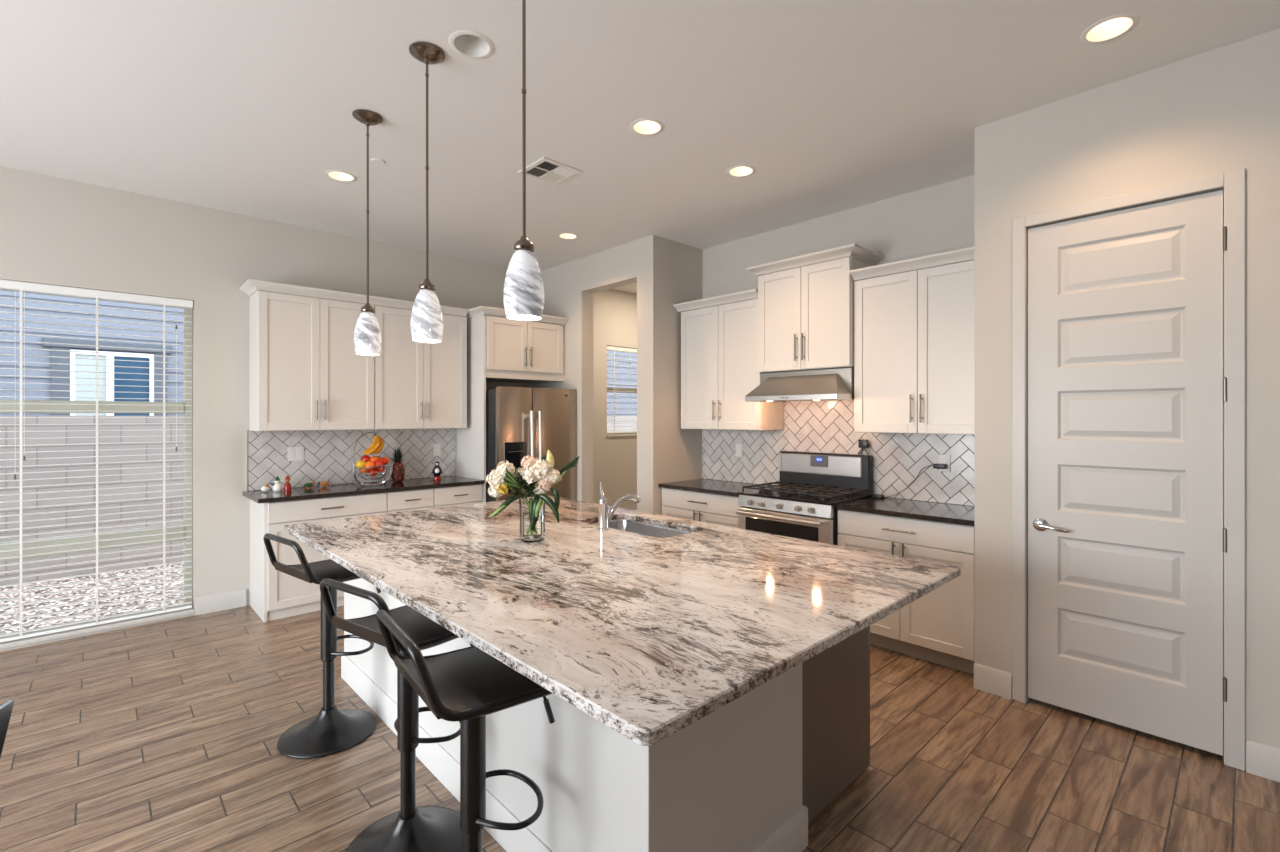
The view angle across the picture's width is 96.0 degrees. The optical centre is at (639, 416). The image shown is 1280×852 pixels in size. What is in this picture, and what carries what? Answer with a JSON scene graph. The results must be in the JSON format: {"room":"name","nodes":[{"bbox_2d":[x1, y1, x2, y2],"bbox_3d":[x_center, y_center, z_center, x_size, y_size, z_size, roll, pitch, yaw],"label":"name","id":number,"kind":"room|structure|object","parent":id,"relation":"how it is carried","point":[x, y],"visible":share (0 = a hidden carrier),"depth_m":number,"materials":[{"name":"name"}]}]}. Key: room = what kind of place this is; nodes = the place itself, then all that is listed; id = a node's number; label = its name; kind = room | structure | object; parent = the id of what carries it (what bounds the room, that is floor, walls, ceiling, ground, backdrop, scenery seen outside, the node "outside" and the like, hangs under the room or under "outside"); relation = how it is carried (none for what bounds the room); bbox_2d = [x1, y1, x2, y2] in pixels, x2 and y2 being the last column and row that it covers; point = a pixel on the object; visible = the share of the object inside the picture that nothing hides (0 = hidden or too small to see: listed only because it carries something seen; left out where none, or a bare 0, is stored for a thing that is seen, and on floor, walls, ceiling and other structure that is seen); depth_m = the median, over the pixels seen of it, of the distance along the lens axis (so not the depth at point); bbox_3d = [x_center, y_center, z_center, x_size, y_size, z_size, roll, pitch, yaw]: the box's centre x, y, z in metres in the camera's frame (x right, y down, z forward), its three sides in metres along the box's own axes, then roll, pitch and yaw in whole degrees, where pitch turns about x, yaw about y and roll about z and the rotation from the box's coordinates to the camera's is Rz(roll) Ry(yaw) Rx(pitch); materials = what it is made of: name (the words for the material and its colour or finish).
{"room":"kitchen","nodes":[
{"label":"kitchen","id":0,"kind":"room"},
{"bbox_2d":[0,166,636,651],"bbox_3d":[-2.703,-0.050,5.071,9.750,3.080,0.200,0,0,-43],"label":"wall","id":1,"kind":"structure","parent":0,"point":[57,231],"depth_m":4.43,"materials":[{"name":"beige paint"}]},
{"bbox_2d":[0,289,194,649],"bbox_3d":[-4.088,0.299,3.730,1.895,2.351,0.182,0,0,-43],"label":"window","id":2,"kind":"structure","parent":1,"relation":"in","point":[45,404],"depth_m":4.10,"materials":[{"name":"beige plastic"}]},
{"bbox_2d":[0,279,192,642],"bbox_3d":[-4.062,0.282,3.701,1.885,2.313,0.074,0,0,-43],"label":"window blind","id":3,"kind":"object","parent":2,"relation":"attached to","point":[4,284],"visible":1,"depth_m":3.97,"materials":[{"name":"white plastic"}]},
{"bbox_2d":[195,589,245,614],"bbox_3d":[-3.222,1.424,4.430,0.321,0.132,0.015,0,0,-43],"label":"baseboard","id":4,"kind":"structure","parent":1,"relation":"attached to","point":[232,599],"depth_m":4.42,"materials":[{"name":"grey paint"}]},
{"bbox_2d":[239,279,377,430],"bbox_3d":[-2.673,-0.450,4.680,0.908,1.120,0.403,0,0,-43],"label":"upper cabinet","id":5,"kind":"object","parent":1,"relation":"attached to","point":[306,373],"visible":0.98,"depth_m":4.54,"materials":[{"name":"white paint"}]},
{"bbox_2d":[247,428,455,490],"bbox_3d":[-2.469,0.349,5.146,1.749,0.476,0.012,0,0,-43],"label":"tile backsplash","id":6,"kind":"structure","parent":1,"relation":"attached to","point":[328,454],"depth_m":4.98,"materials":[{"name":"grey tile"}]},
{"bbox_2d":[288,447,303,460],"bbox_3d":[-2.851,0.308,4.772,0.118,0.116,0.008,0,0,-43],"label":"wall plate","id":7,"kind":"object","parent":6,"relation":"attached to","point":[294,453],"visible":1,"depth_m":4.77,"materials":[{"name":"white plastic"}]},
{"bbox_2d":[433,444,440,455],"bbox_3d":[-1.974,0.324,5.603,0.072,0.116,0.008,0,0,-43],"label":"wall plate","id":8,"kind":"object","parent":6,"relation":"attached to","point":[436,447],"visible":1,"depth_m":5.60,"materials":[{"name":"white plastic"}]},
{"bbox_2d":[374,297,468,429],"bbox_3d":[-2.039,-0.450,5.280,0.838,1.120,0.403,0,0,-43],"label":"upper cabinet","id":9,"kind":"object","parent":1,"relation":"attached to","point":[418,385],"visible":0.84,"depth_m":5.14,"materials":[{"name":"white paint"}]},
{"bbox_2d":[455,306,568,383],"bbox_3d":[-1.306,-0.688,5.809,0.982,0.644,0.643,0,0,-43],"label":"upper cabinet","id":10,"kind":"object","parent":1,"relation":"attached to","point":[517,351],"visible":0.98,"depth_m":5.63,"materials":[{"name":"white paint"}]},
{"bbox_2d":[606,387,636,436],"bbox_3d":[-0.159,-0.317,7.447,0.848,1.136,0.190,0,0,-43],"label":"window","id":11,"kind":"structure","parent":1,"relation":"in","point":[617,390],"depth_m":7.35,"materials":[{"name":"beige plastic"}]},
{"bbox_2d":[607,345,636,433],"bbox_3d":[-0.135,-0.337,7.421,0.820,1.093,0.074,0,0,-43],"label":"window blind","id":12,"kind":"object","parent":11,"relation":"attached to","point":[609,348],"visible":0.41,"depth_m":7.30,"materials":[{"name":"white plastic"}]},
{"bbox_2d":[534,235,701,514],"bbox_3d":[0.437,-0.050,6.620,2.660,3.080,1.870,0,0,-43],"label":"wall","id":13,"kind":"structure","parent":0,"point":[666,273],"depth_m":5.25,"materials":[{"name":"beige paint"}]},
{"bbox_2d":[0,0,1279,293],"bbox_3d":[0.320,-1.690,1.880,9.750,0.200,8.990,0,0,-43],"label":"ceiling","id":14,"kind":"structure","parent":0,"point":[244,107],"depth_m":2.86,"materials":[{"name":"white paint"}]},
{"bbox_2d":[325,170,356,181],"bbox_3d":[-1.975,-1.638,3.804,0.190,0.104,0.190,0,0,-43],"label":"recessed light","id":15,"kind":"object","parent":14,"relation":"in","point":[338,175],"visible":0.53,"depth_m":3.85,"materials":[{"name":"white plastic"}]},
{"bbox_2d":[352,109,382,354],"bbox_3d":[-1.440,-0.960,3.047,0.148,1.260,0.148,0,0,-43],"label":"pendant light","id":16,"kind":"object","parent":14,"relation":"hanging from","point":[367,334],"visible":1,"depth_m":3.02,"materials":[{"name":"white glass"}]},
{"bbox_2d":[371,158,384,163],"bbox_3d":[-1.629,-1.587,3.581,0.080,0.006,0.080,0,0,-43],"label":"sprinkler cover","id":17,"kind":"object","parent":14,"relation":"attached to","point":[374,160],"visible":1,"depth_m":3.58,"materials":[{"name":"white paint"}]},
{"bbox_2d":[409,41,444,342],"bbox_3d":[-0.928,-0.960,2.511,0.148,1.260,0.148,0,0,-43],"label":"pendant light","id":18,"kind":"object","parent":14,"relation":"hanging from","point":[426,316],"visible":1,"depth_m":2.48,"materials":[{"name":"white glass"}]},
{"bbox_2d":[448,30,494,58],"bbox_3d":[-0.719,-1.638,2.463,0.190,0.104,0.190,0,0,-43],"label":"recessed light","id":19,"kind":"object","parent":14,"relation":"in","point":[467,43],"visible":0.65,"depth_m":2.51,"materials":[{"name":"white plastic"}]},
{"bbox_2d":[503,0,544,320],"bbox_3d":[-0.387,-0.960,1.920,0.148,1.260,0.148,0,0,-43],"label":"pendant light","id":20,"kind":"object","parent":14,"relation":"hanging from","point":[523,293],"visible":1,"depth_m":1.89,"materials":[{"name":"white glass"}]},
{"bbox_2d":[518,157,582,185],"bbox_3d":[-0.582,-1.585,3.730,0.300,0.010,0.300,0,0,-43],"label":"ceiling vent","id":21,"kind":"object","parent":14,"relation":"in","point":[547,170],"visible":0.98,"depth_m":3.72,"materials":[{"name":"white plastic"}]},
{"bbox_2d":[557,233,578,239],"bbox_3d":[-0.634,-1.638,5.068,0.190,0.104,0.190,0,0,-43],"label":"recessed light","id":22,"kind":"object","parent":14,"relation":"in","point":[569,236],"visible":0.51,"depth_m":5.12,"materials":[{"name":"white plastic"}]},
{"bbox_2d":[630,118,663,135],"bbox_3d":[0.039,-1.638,3.161,0.190,0.104,0.190,0,0,-43],"label":"recessed light","id":23,"kind":"object","parent":14,"relation":"in","point":[644,126],"visible":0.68,"depth_m":3.21,"materials":[{"name":"white plastic"}]},
{"bbox_2d":[726,165,755,176],"bbox_3d":[0.654,-1.638,3.727,0.190,0.104,0.190,0,0,-43],"label":"recessed light","id":24,"kind":"object","parent":14,"relation":"in","point":[738,170],"visible":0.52,"depth_m":3.78,"materials":[{"name":"white plastic"}]},
{"bbox_2d":[1080,13,1139,43],"bbox_3d":[1.924,-1.638,2.362,0.190,0.104,0.190,0,0,-43],"label":"recessed light","id":25,"kind":"object","parent":14,"relation":"in","point":[1109,28],"visible":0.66,"depth_m":2.40,"materials":[{"name":"white plastic"}]},
{"bbox_2d":[0,605,1279,851],"bbox_3d":[0.320,1.550,1.880,9.750,0.120,8.990,0,0,-43],"label":"floor","id":26,"kind":"structure","parent":0,"point":[163,736],"depth_m":2.45,"materials":[{"name":"brown wood"}]},
{"bbox_2d":[0,700,14,757],"bbox_3d":[-1.575,1.065,1.005,0.506,0.853,0.445,0,0,-19],"label":"dining chair","id":27,"kind":"object","parent":26,"relation":"on","point":[6,708],"visible":1,"depth_m":1.28,"materials":[{"name":"black"}]},
{"bbox_2d":[250,492,386,621],"bbox_3d":[-2.575,1.056,4.640,0.860,0.868,0.596,0,0,-43],"label":"base cabinet","id":28,"kind":"object","parent":26,"relation":"on","point":[275,594],"visible":0.54,"depth_m":4.31,"materials":[{"name":"white paint"}]},
{"bbox_2d":[242,476,483,502],"bbox_3d":[-2.282,0.604,4.930,1.776,0.032,0.581,0,0,-43],"label":"countertop","id":29,"kind":"structure","parent":28,"relation":"on","point":[298,493],"depth_m":4.72,"materials":[{"name":"stone"}]},
{"bbox_2d":[261,484,268,491],"bbox_3d":[-2.924,0.555,4.490,0.052,0.066,0.043,0,0,-43],"label":"ceramic figurine","id":30,"kind":"object","parent":29,"relation":"on","point":[265,488],"visible":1,"depth_m":4.48,"materials":[{"name":"white ceramic"}]},
{"bbox_2d":[269,476,281,491],"bbox_3d":[-2.854,0.526,4.525,0.068,0.124,0.078,0,0,25],"label":"ceramic figurine","id":31,"kind":"object","parent":29,"relation":"on","point":[277,487],"visible":1,"depth_m":4.51,"materials":[{"name":"white ceramic"}]},
{"bbox_2d":[284,475,291,490],"bbox_3d":[-2.793,0.525,4.565,0.054,0.126,0.054,0,0,32],"label":"ceramic figurine","id":32,"kind":"object","parent":29,"relation":"on","point":[287,487],"visible":1,"depth_m":4.55,"materials":[{"name":"red ceramic"}]},
{"bbox_2d":[304,482,314,488],"bbox_3d":[-2.715,0.563,4.731,0.035,0.051,0.088,0,0,37],"label":"ornament","id":33,"kind":"object","parent":29,"relation":"on","point":[306,485],"visible":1,"depth_m":4.71,"materials":[{"name":"green ceramic"}]},
{"bbox_2d":[317,482,328,486],"bbox_3d":[-2.645,0.565,4.810,0.090,0.047,0.037,0,0,-35],"label":"ornament","id":34,"kind":"object","parent":29,"relation":"on","point":[321,484],"visible":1,"depth_m":4.80,"materials":[{"name":"brown ceramic"}]},
{"bbox_2d":[353,432,391,485],"bbox_3d":[-2.318,0.359,4.995,0.319,0.454,0.258,0,0,-43],"label":"fruit basket","id":35,"kind":"object","parent":29,"relation":"on","point":[354,461],"visible":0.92,"depth_m":4.94,"materials":[{"name":"silver metal"}]},
{"bbox_2d":[356,460,365,467],"bbox_3d":[-2.372,0.407,4.902,0.086,0.074,0.076,0,0,-43],"label":"lemon","id":36,"kind":"object","parent":35,"relation":"in","point":[360,464],"visible":0.93,"depth_m":4.87,"materials":[{"name":"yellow food"}]},
{"bbox_2d":[360,468,368,472],"bbox_3d":[-2.364,0.452,4.951,0.071,0.070,0.072,0,0,-43],"label":"orange","id":37,"kind":"object","parent":35,"relation":"in","point":[364,470],"visible":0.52,"depth_m":4.92,"materials":[{"name":"brown food"}]},
{"bbox_2d":[360,455,370,461],"bbox_3d":[-2.375,0.372,4.989,0.085,0.084,0.086,0,0,-43],"label":"tomato","id":38,"kind":"object","parent":35,"relation":"in","point":[366,458],"visible":0.58,"depth_m":4.96,"materials":[{"name":"brown food"}]},
{"bbox_2d":[365,461,374,469],"bbox_3d":[-2.306,0.415,4.921,0.081,0.080,0.082,0,0,-43],"label":"orange","id":39,"kind":"object","parent":35,"relation":"in","point":[369,463],"visible":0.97,"depth_m":4.89,"materials":[{"name":"brown food"}]},
{"bbox_2d":[362,434,383,454],"bbox_3d":[-2.308,0.238,4.992,0.189,0.182,0.095,0,0,-43],"label":"banana bunch","id":40,"kind":"object","parent":35,"relation":"hanging from","point":[377,445],"visible":1,"depth_m":4.98,"materials":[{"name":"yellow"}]},
{"bbox_2d":[368,468,377,475],"bbox_3d":[-2.312,0.477,4.993,0.079,0.078,0.080,0,0,-43],"label":"tomato","id":41,"kind":"object","parent":35,"relation":"in","point":[374,470],"visible":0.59,"depth_m":4.97,"materials":[{"name":"brown food"}]},
{"bbox_2d":[356,462,391,479],"bbox_3d":[-2.316,0.476,4.997,0.304,0.144,0.258,0,0,-43],"label":"wire bowl","id":42,"kind":"object","parent":35,"relation":"on","point":[390,467],"depth_m":4.99,"materials":[{"name":"silver metal"}]},
{"bbox_2d":[370,456,378,461],"bbox_3d":[-2.312,0.379,5.013,0.079,0.078,0.080,0,0,-43],"label":"orange","id":43,"kind":"object","parent":35,"relation":"in","point":[373,458],"visible":0.62,"depth_m":4.99,"materials":[{"name":"brown food"}]},
{"bbox_2d":[374,460,382,468],"bbox_3d":[-2.259,0.412,4.968,0.075,0.074,0.076,0,0,-43],"label":"tomato","id":44,"kind":"object","parent":35,"relation":"in","point":[377,463],"visible":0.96,"depth_m":4.95,"materials":[{"name":"brown food"}]},
{"bbox_2d":[379,458,387,464],"bbox_3d":[-2.242,0.393,5.028,0.073,0.072,0.074,0,0,-43],"label":"tomato","id":45,"kind":"object","parent":35,"relation":"in","point":[384,460],"visible":0.71,"depth_m":5.01,"materials":[{"name":"brown food"}]},
{"bbox_2d":[391,448,404,481],"bbox_3d":[-2.187,0.427,5.194,0.134,0.322,0.130,0,0,12],"label":"pineapple","id":46,"kind":"object","parent":29,"relation":"on","point":[398,470],"visible":0.96,"depth_m":5.16,"materials":[{"name":"black plant"}]},
{"bbox_2d":[432,461,441,479],"bbox_3d":[-1.895,0.502,5.381,0.082,0.172,0.074,0,0,31],"label":"figurine","id":47,"kind":"object","parent":29,"relation":"on","point":[437,470],"visible":1,"depth_m":5.36,"materials":[{"name":"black ceramic"}]},
{"bbox_2d":[263,533,380,758],"bbox_3d":[-1.464,1.009,2.706,0.412,0.957,0.434,0,0,38],"label":"bar stool","id":48,"kind":"object","parent":26,"relation":"on","point":[334,730],"visible":0.91,"depth_m":2.66,"materials":[{"name":"black metal"}]},
{"bbox_2d":[320,578,473,851],"bbox_3d":[-0.801,1.009,1.984,0.412,0.957,0.434,0,0,35],"label":"bar stool","id":49,"kind":"object","parent":26,"relation":"on","point":[412,828],"visible":0.72,"depth_m":1.96,"materials":[{"name":"black metal"}]},
{"bbox_2d":[386,488,433,512],"bbox_3d":[-2.117,1.056,5.073,0.396,0.868,0.596,0,0,-43],"label":"drawer","id":50,"kind":"object","parent":26,"relation":"on","point":[409,500],"visible":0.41,"depth_m":4.87,"materials":[{"name":"white paint"}]},
{"bbox_2d":[433,484,482,507],"bbox_3d":[-1.802,1.056,5.372,0.468,0.868,0.596,0,0,-43],"label":"drawer","id":51,"kind":"object","parent":26,"relation":"on","point":[466,494],"visible":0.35,"depth_m":5.17,"materials":[{"name":"white paint"}]},
{"bbox_2d":[376,609,554,851],"bbox_3d":[-0.466,1.009,1.601,0.434,0.957,0.412,0,0,-37],"label":"bar stool","id":52,"kind":"object","parent":26,"relation":"on","point":[467,685],"visible":0.98,"depth_m":1.57,"materials":[{"name":"black metal"}]},
{"bbox_2d":[456,314,485,501],"bbox_3d":[-1.636,0.270,5.558,0.026,2.440,0.560,0,0,-43],"label":"panel","id":53,"kind":"object","parent":26,"relation":"on","point":[471,440],"visible":0.4,"depth_m":5.46,"materials":[{"name":"white paint"}]},
{"bbox_2d":[486,386,575,501],"bbox_3d":[-1.190,0.608,5.751,0.872,1.765,0.842,0,0,-43],"label":"refrigerator","id":54,"kind":"object","parent":26,"relation":"on","point":[521,422],"visible":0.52,"depth_m":5.42,"materials":[{"name":"silver metal"}]},
{"bbox_2d":[341,578,869,851],"bbox_3d":[-0.338,1.056,2.862,1.396,0.868,2.519,0,0,-43],"label":"kitchen island","id":55,"kind":"object","parent":26,"relation":"on","point":[751,774],"visible":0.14,"depth_m":1.85,"materials":[{"name":"grey paint"}]},
{"bbox_2d":[284,495,960,745],"bbox_3d":[-0.339,0.604,2.692,1.726,0.032,2.839,0,0,-43],"label":"island countertop","id":56,"kind":"structure","parent":55,"relation":"on","point":[648,637],"depth_m":1.89,"materials":[{"name":"stone"}]},
{"bbox_2d":[519,499,544,542],"bbox_3d":[-0.512,0.490,2.739,0.125,0.195,0.125,0,0,-43],"label":"glass vase","id":57,"kind":"object","parent":56,"relation":"on","point":[530,538],"visible":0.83,"depth_m":2.73,"materials":[{"name":"glass"}]},
{"bbox_2d":[485,450,579,534],"bbox_3d":[-0.518,0.358,2.724,0.441,0.401,0.152,0,0,10],"label":"flower bouquet","id":58,"kind":"object","parent":57,"relation":"in","point":[534,471],"visible":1,"depth_m":2.70,"materials":[{"name":"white plant"}]},
{"bbox_2d":[598,483,640,530],"bbox_3d":[-0.106,0.468,3.056,0.261,0.239,0.069,0,0,-30],"label":"faucet","id":59,"kind":"object","parent":56,"relation":"on","point":[605,517],"visible":1,"depth_m":3.00,"materials":[{"name":"silver metal"}]},
{"bbox_2d":[590,519,691,537],"bbox_3d":[-0.005,0.724,3.143,0.396,0.205,0.720,0,0,-43],"label":"sink","id":60,"kind":"object","parent":56,"relation":"in","point":[656,531],"visible":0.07,"depth_m":3.35,"materials":[{"name":"silver metal"}]},
{"bbox_2d":[662,488,740,527],"bbox_3d":[0.677,1.056,4.940,0.616,0.868,0.890,0,0,-43],"label":"base cabinet","id":61,"kind":"object","parent":26,"relation":"on","point":[717,509],"visible":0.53,"depth_m":4.73,"materials":[{"name":"white paint"}]},
{"bbox_2d":[659,479,765,496],"bbox_3d":[0.685,0.604,4.949,0.596,0.032,0.894,0,0,-43],"label":"countertop","id":62,"kind":"structure","parent":61,"relation":"on","point":[728,488],"depth_m":4.92,"materials":[{"name":"stone"}]},
{"bbox_2d":[736,451,872,544],"bbox_3d":[1.211,0.887,4.296,0.693,1.205,0.764,0,0,-43],"label":"gas range","id":63,"kind":"object","parent":26,"relation":"on","point":[807,494],"visible":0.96,"depth_m":4.24,"materials":[{"name":"silver metal"}]},
{"bbox_2d":[738,487,871,505],"bbox_3d":[1.234,0.582,4.318,0.630,0.020,0.764,0,0,-43],"label":"cooktop","id":64,"kind":"object","parent":63,"relation":"in","point":[761,495],"depth_m":4.13,"materials":[{"name":"black metal"}]},
{"bbox_2d":[858,439,868,454],"bbox_3d":[1.650,0.227,4.270,0.045,0.114,0.088,0,0,-43],"label":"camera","id":65,"kind":"object","parent":63,"relation":"on","point":[862,443],"visible":1,"depth_m":4.27,"materials":[{"name":"black plastic"}]},
{"bbox_2d":[838,510,974,673],"bbox_3d":[1.814,1.056,3.740,0.616,0.868,0.859,0,0,-43],"label":"base cabinet","id":66,"kind":"object","parent":26,"relation":"on","point":[938,627],"visible":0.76,"depth_m":3.45,"materials":[{"name":"white paint"}]},
{"bbox_2d":[836,497,974,526],"bbox_3d":[1.823,0.604,3.748,0.596,0.032,0.861,0,0,-43],"label":"countertop","id":67,"kind":"structure","parent":66,"relation":"on","point":[896,507],"depth_m":3.69,"materials":[{"name":"stone"}]},
{"bbox_2d":[872,480,883,497],"bbox_3d":[1.729,0.527,4.188,0.081,0.121,0.088,0,0,-43],"label":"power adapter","id":68,"kind":"object","parent":67,"relation":"on","point":[873,495],"visible":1,"depth_m":4.16,"materials":[{"name":"black plastic"}]},
{"bbox_2d":[702,175,974,505],"bbox_3d":[1.520,-0.050,4.612,0.150,3.080,2.534,0,0,-43],"label":"wall","id":69,"kind":"structure","parent":0,"point":[940,218],"depth_m":4.28,"materials":[{"name":"beige paint"}]},
{"bbox_2d":[673,289,783,429],"bbox_3d":[0.750,-0.450,5.006,0.401,1.120,0.896,0,0,-43],"label":"upper cabinet","id":70,"kind":"object","parent":69,"relation":"attached to","point":[719,344],"visible":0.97,"depth_m":4.86,"materials":[{"name":"white paint"}]},
{"bbox_2d":[746,243,883,372],"bbox_3d":[1.312,-0.762,4.385,0.458,0.825,0.897,0,0,-43],"label":"upper cabinet","id":71,"kind":"object","parent":69,"relation":"attached to","point":[806,313],"visible":0.96,"depth_m":4.22,"materials":[{"name":"white paint"}]},
{"bbox_2d":[745,368,853,402],"bbox_3d":[1.268,-0.229,4.341,0.560,0.228,0.760,0,0,-43],"label":"range hood","id":72,"kind":"object","parent":71,"relation":"attached to","point":[838,383],"visible":0.96,"depth_m":4.16,"materials":[{"name":"silver metal"}]},
{"bbox_2d":[702,400,974,505],"bbox_3d":[1.461,0.208,4.557,0.010,0.757,2.531,0,0,-43],"label":"tile backsplash","id":73,"kind":"structure","parent":69,"relation":"attached to","point":[809,426],"depth_m":4.42,"materials":[{"name":"grey tile"}]},
{"bbox_2d":[736,444,741,456],"bbox_3d":[0.886,0.300,5.151,0.008,0.116,0.072,0,0,-43],"label":"wall plate","id":74,"kind":"object","parent":73,"relation":"attached to","point":[738,446],"visible":1,"depth_m":5.15,"materials":[{"name":"white plastic"}]},
{"bbox_2d":[884,463,946,497],"bbox_3d":[1.885,0.453,4.037,0.481,0.268,0.059,0,0,43],"label":"charger","id":75,"kind":"object","parent":73,"relation":"attached to","point":[936,465],"visible":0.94,"depth_m":3.89,"materials":[{"name":"black plastic"}]},
{"bbox_2d":[939,454,949,471],"bbox_3d":[2.065,0.315,3.905,0.008,0.116,0.072,0,0,-43],"label":"wall plate","id":76,"kind":"object","parent":73,"relation":"attached to","point":[943,459],"visible":0.88,"depth_m":3.90,"materials":[{"name":"white plastic"}]},
{"bbox_2d":[849,246,974,434],"bbox_3d":[1.886,-0.450,3.807,0.401,1.120,0.857,0,0,-43],"label":"upper cabinet","id":77,"kind":"object","parent":69,"relation":"attached to","point":[914,331],"visible":0.86,"depth_m":3.72,"materials":[{"name":"white paint"}]},
{"bbox_2d":[975,28,1279,748],"bbox_3d":[3.601,-0.050,1.921,0.830,3.080,4.236,0,0,-43],"label":"wall","id":78,"kind":"structure","parent":0,"point":[1216,111],"depth_m":2.68,"materials":[{"name":"beige paint"}]},
{"bbox_2d":[974,663,1279,781],"bbox_3d":[3.294,1.424,1.630,0.015,0.132,4.236,0,0,-43],"label":"baseboard","id":79,"kind":"structure","parent":78,"relation":"attached to","point":[1262,760],"depth_m":2.41,"materials":[{"name":"grey paint"}]},
{"bbox_2d":[1028,190,1227,755],"bbox_3d":[2.264,0.242,2.728,0.094,2.440,0.731,0,0,-43],"label":"door","id":80,"kind":"structure","parent":78,"relation":"in","point":[1127,386],"depth_m":2.71,"materials":[{"name":"grey paint"}]},
{"bbox_2d":[1012,168,1245,770],"bbox_3d":[2.291,0.223,2.764,0.112,2.535,0.848,0,0,-43],"label":"trim","id":81,"kind":"structure","parent":78,"relation":"attached to","point":[1233,182],"depth_m":2.46,"materials":[{"name":"grey paint"}]},
{"bbox_2d":[1223,195,1223,676],"bbox_3d":[3.960,-0.050,2.174,0.100,3.080,4.110,0,0,-43],"label":"wall","id":82,"kind":"structure","parent":0,"point":[1223,195],"depth_m":3.04,"materials":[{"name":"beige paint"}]},
{"label":"outside","id":83,"kind":"structure","parent":0,"visible":0},
{"bbox_2d":[0,563,182,634],"bbox_3d":[-11.529,1.665,13.625,30.000,0.150,24.360,0,0,-43],"label":"ground","id":84,"kind":"structure","parent":83,"point":[170,566],"depth_m":5.07,"materials":[{"name":"grey gravel"}]},
{"bbox_2d":[0,416,636,585],"bbox_3d":[-4.845,0.790,6.568,30.000,1.600,0.200,0,0,-43],"label":"fence","id":85,"kind":"object","parent":84,"relation":"on","point":[80,423],"visible":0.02,"depth_m":5.79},
{"bbox_2d":[0,290,636,415],"bbox_3d":[-7.603,-2.260,13.115,26.000,7.700,8.500,0,0,-43],"label":"house","id":86,"kind":"structure","parent":84,"relation":"on","point":[33,395],"depth_m":7.96,"materials":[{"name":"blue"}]},
{"bbox_2d":[75,354,105,415],"bbox_3d":[-7.577,-0.180,7.947,0.310,1.340,0.010,0,0,-43],"label":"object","id":87,"kind":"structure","parent":86,"relation":"hanging from","point":[92,395],"depth_m":7.93,"materials":[{"name":"white glass"}]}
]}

